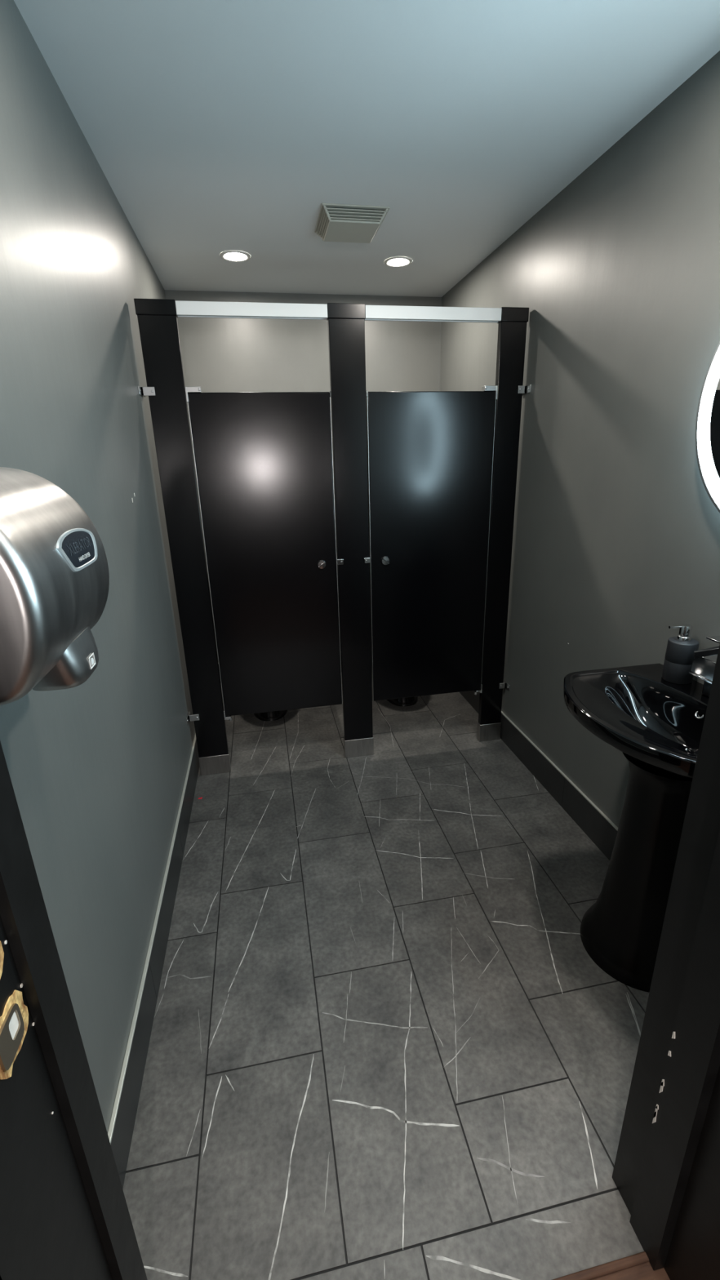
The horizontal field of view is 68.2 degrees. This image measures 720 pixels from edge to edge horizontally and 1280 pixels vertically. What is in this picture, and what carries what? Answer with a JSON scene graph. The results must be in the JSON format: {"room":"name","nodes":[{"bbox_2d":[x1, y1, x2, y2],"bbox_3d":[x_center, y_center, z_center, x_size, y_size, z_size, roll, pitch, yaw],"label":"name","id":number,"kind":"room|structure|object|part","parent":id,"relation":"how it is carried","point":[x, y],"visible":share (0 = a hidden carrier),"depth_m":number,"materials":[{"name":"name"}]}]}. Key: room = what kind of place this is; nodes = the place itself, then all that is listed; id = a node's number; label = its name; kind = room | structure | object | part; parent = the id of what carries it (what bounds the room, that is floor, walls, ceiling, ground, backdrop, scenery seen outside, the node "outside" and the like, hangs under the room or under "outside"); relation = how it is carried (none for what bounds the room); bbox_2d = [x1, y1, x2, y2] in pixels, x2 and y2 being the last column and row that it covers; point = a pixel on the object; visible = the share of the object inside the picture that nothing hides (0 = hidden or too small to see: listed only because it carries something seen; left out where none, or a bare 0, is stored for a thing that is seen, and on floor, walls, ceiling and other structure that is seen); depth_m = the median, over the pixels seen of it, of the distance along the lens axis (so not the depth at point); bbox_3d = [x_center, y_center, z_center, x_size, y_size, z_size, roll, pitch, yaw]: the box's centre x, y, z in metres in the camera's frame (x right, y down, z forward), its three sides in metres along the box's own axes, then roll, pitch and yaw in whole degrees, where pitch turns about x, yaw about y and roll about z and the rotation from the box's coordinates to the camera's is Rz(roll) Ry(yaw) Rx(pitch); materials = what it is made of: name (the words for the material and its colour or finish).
{"room":"public restroom","nodes":[
{"label":"public restroom","id":0,"kind":"room"},
{"bbox_2d":[0,0,195,1133],"bbox_3d":[-0.853,-0.346,1.942,0.121,2.450,3.432,-5,19,-10],"label":"wall","id":1,"kind":"structure","parent":0,"point":[97,767],"depth_m":1.32,"materials":[{"name":"paint"}]},
{"bbox_2d":[0,466,109,705],"bbox_3d":[-0.478,-0.081,0.737,0.170,0.305,0.334,-5,19,-10],"label":"dryer","id":2,"kind":"object","parent":1,"relation":"attached to","point":[55,575],"visible":1,"depth_m":0.68,"materials":[{"name":"silver metal"}]},
{"bbox_2d":[107,733,199,1188],"bbox_3d":[-0.773,0.712,2.385,0.010,0.157,3.052,-5,19,-10],"label":"baseboard","id":3,"kind":"structure","parent":1,"relation":"attached to","point":[122,1124],"depth_m":1.49,"materials":[{"name":"tile"}]},
{"bbox_2d":[164,289,441,662],"bbox_3d":[-0.285,-0.934,3.635,1.661,2.450,0.120,-5,19,-10],"label":"wall","id":4,"kind":"structure","parent":0,"point":[220,355],"depth_m":3.26,"materials":[{"name":"paint"}]},
{"bbox_2d":[13,0,719,297],"bbox_3d":[-0.013,-1.631,1.692,1.901,0.100,3.412,-5,19,-10],"label":"ceiling","id":5,"kind":"structure","parent":0,"point":[215,127],"depth_m":1.53,"materials":[{"name":"white paint"}]},
{"bbox_2d":[220,250,250,262],"bbox_3d":[-0.603,-1.858,2.576,0.144,0.006,0.144,-5,19,-10],"label":"recessed light","id":6,"kind":"object","parent":5,"relation":"in","point":[229,255],"visible":1,"depth_m":2.57,"materials":[{"name":"white"}]},
{"bbox_2d":[315,203,390,243],"bbox_3d":[-0.039,-1.733,2.227,0.272,0.048,0.272,-5,19,-10],"label":"ceiling vent","id":7,"kind":"object","parent":5,"relation":"in","point":[333,224],"visible":1,"depth_m":2.15,"materials":[{"name":"grey plastic"}]},
{"bbox_3d":[-0.038,-1.714,2.233,0.208,0.008,0.208,-5,19,-10],"label":"panel","id":8,"kind":"part","parent":7,"relation":"part of","materials":[{"name":"grey plastic"}]},
{"bbox_2d":[383,256,412,266],"bbox_3d":[0.194,-1.923,2.707,0.144,0.006,0.144,-5,19,-10],"label":"recessed light","id":9,"kind":"object","parent":5,"relation":"in","point":[396,261],"visible":1,"depth_m":2.69,"materials":[{"name":"white"}]},
{"bbox_2d":[122,676,670,1279],"bbox_3d":[0.100,1.111,1.458,3.300,0.050,5.392,-5,19,-10],"label":"floor","id":10,"kind":"structure","parent":0,"point":[387,1042],"depth_m":1.48,"materials":[{"name":"tile"}]},
{"bbox_2d":[253,710,287,720],"bbox_3d":[-0.611,0.018,3.421,0.420,0.800,0.726,-5,19,-10],"label":"toilet","id":11,"kind":"object","parent":10,"relation":"on","point":[274,715],"visible":0.02,"depth_m":3.26,"materials":[{"name":"black ceramic"}]},
{"bbox_2d":[133,298,531,775],"bbox_3d":[-0.152,-0.555,3.047,1.661,2.103,1.259,-5,19,-10],"label":"partition","id":12,"kind":"object","parent":10,"relation":"on","point":[360,536],"depth_m":2.45,"materials":[{"name":"black laminate"}]},
{"bbox_3d":[-0.688,-0.317,2.409,0.002,1.458,0.028,-5,19,-10],"label":"edge trim","id":13,"kind":"part","parent":12,"relation":"part of","materials":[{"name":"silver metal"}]},
{"bbox_3d":[-0.400,-0.342,2.458,0.584,1.464,0.025,-5,19,-10],"label":"cubicle door","id":14,"kind":"part","parent":12,"relation":"part of","materials":[{"name":"black laminate"}]},
{"bbox_3d":[-0.177,-0.350,2.476,0.042,0.042,0.020,-5,19,-10],"label":"latch knob","id":15,"kind":"part","parent":12,"relation":"part of","materials":[{"name":"silver metal"}]},
{"bbox_3d":[-0.143,-0.558,3.088,0.025,1.471,1.178,-5,19,-10],"label":"divider panel","id":16,"kind":"part","parent":12,"relation":"part of","materials":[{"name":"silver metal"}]},
{"bbox_3d":[-0.112,-0.365,2.507,0.002,1.458,0.028,-5,19,-10],"label":"edge trim","id":17,"kind":"part","parent":12,"relation":"part of","materials":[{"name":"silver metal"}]},
{"bbox_3d":[0.048,-0.379,2.534,0.002,1.458,0.028,-5,19,-10],"label":"edge trim","id":18,"kind":"part","parent":12,"relation":"part of","materials":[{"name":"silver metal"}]},
{"bbox_3d":[0.122,-0.375,2.527,0.042,0.042,0.020,-5,19,-10],"label":"latch knob","id":19,"kind":"part","parent":12,"relation":"part of","materials":[{"name":"silver metal"}]},
{"bbox_3d":[0.338,-0.404,2.584,0.588,1.464,0.025,-5,19,-10],"label":"cubicle door","id":20,"kind":"part","parent":12,"relation":"part of","materials":[{"name":"black laminate"}]},
{"bbox_3d":[0.628,-0.428,2.633,0.002,1.458,0.028,-5,19,-10],"label":"edge trim","id":21,"kind":"part","parent":12,"relation":"part of","materials":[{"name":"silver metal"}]},
{"bbox_2d":[386,696,417,706],"bbox_3d":[0.234,-0.053,3.565,0.420,0.800,0.726,-5,19,-10],"label":"toilet","id":22,"kind":"object","parent":10,"relation":"on","point":[407,701],"visible":0.02,"depth_m":3.40,"materials":[{"name":"black ceramic"}]},
{"bbox_2d":[552,1251,648,1279],"bbox_3d":[0.104,1.251,0.967,0.980,0.008,0.014,-5,19,-10],"label":"trim","id":23,"kind":"structure","parent":10,"relation":"on","point":[640,1258],"depth_m":1.03,"materials":[{"name":"brown wood"}]},
{"bbox_2d":[563,663,708,992],"bbox_3d":[0.820,0.580,1.567,0.433,0.850,0.555,-5,19,-10],"label":"basin","id":24,"kind":"object","parent":10,"relation":"on","point":[657,723],"visible":0.9,"depth_m":1.53,"materials":[{"name":"black ceramic"}]},
{"bbox_2d":[662,623,699,684],"bbox_3d":[0.948,0.037,1.567,0.080,0.170,0.080,13,23,37],"label":"soap dispenser","id":25,"kind":"object","parent":24,"relation":"on","point":[679,655],"visible":0.97,"depth_m":1.54,"materials":[{"name":"black plastic"}]},
{"bbox_2d":[688,635,719,697],"bbox_3d":[0.973,0.086,1.433,0.088,0.162,0.160,-5,19,-10],"label":"faucet","id":26,"kind":"object","parent":24,"relation":"on","point":[704,663],"visible":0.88,"depth_m":1.46,"materials":[{"name":"silver metal"}]},
{"bbox_3d":[0.983,0.114,1.444,0.068,0.005,0.160,-5,19,-10],"label":"trim plate","id":27,"kind":"part","parent":26,"relation":"part of","materials":[{"name":"silver metal"}]},
{"bbox_3d":[0.963,0.032,1.434,0.104,0.060,0.030,8,21,27],"label":"lever","id":28,"kind":"part","parent":26,"relation":"part of","materials":[{"name":"metal"}]},
{"bbox_3d":[0.991,0.012,1.412,0.047,0.005,0.130,-5,19,-10],"label":"plate","id":29,"kind":"part","parent":26,"relation":"part of","materials":[{"name":"silver metal"}]},
{"bbox_2d":[440,50,719,827],"bbox_3d":[0.896,-0.494,2.239,0.121,2.450,3.432,-5,19,-10],"label":"wall","id":30,"kind":"structure","parent":0,"point":[616,534],"depth_m":1.88,"materials":[{"name":"paint"}]},
{"bbox_2d":[459,690,617,860],"bbox_3d":[0.849,0.575,2.661,0.010,0.157,3.052,-5,19,-10],"label":"baseboard","id":31,"kind":"structure","parent":30,"relation":"attached to","point":[589,818],"depth_m":2.39,"materials":[{"name":"tile"}]},
{"bbox_2d":[695,341,719,512],"bbox_3d":[1.000,-0.532,1.144,0.036,0.666,0.666,-5,19,-10],"label":"mirror","id":32,"kind":"object","parent":30,"relation":"attached to","point":[708,416],"visible":1,"depth_m":1.42,"materials":[{"name":"grey mirror"}]},
{"bbox_3d":[0.983,-0.531,1.141,0.001,0.566,0.566,-5,19,-10],"label":"glass","id":33,"kind":"part","parent":32,"relation":"part of","materials":[{"name":"white mirror"}]},
{"bbox_3d":[0.314,0.070,0.616,1.661,2.450,0.230,-5,19,-10],"label":"wall","id":34,"kind":"structure","parent":0,"visible":0},
{"bbox_2d":[0,644,719,1279],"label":"door frame","id":35,"kind":"structure","parent":34,"relation":"in","point":[64,1215],"depth_m":0.80,"materials":[{"name":"black paint"}]},
{"bbox_3d":[-0.398,0.451,0.605,0.004,0.050,0.052,-5,19,-10],"label":"strike plate","id":36,"kind":"part","parent":35,"relation":"part of","materials":[{"name":"gold metal"}]}
]}

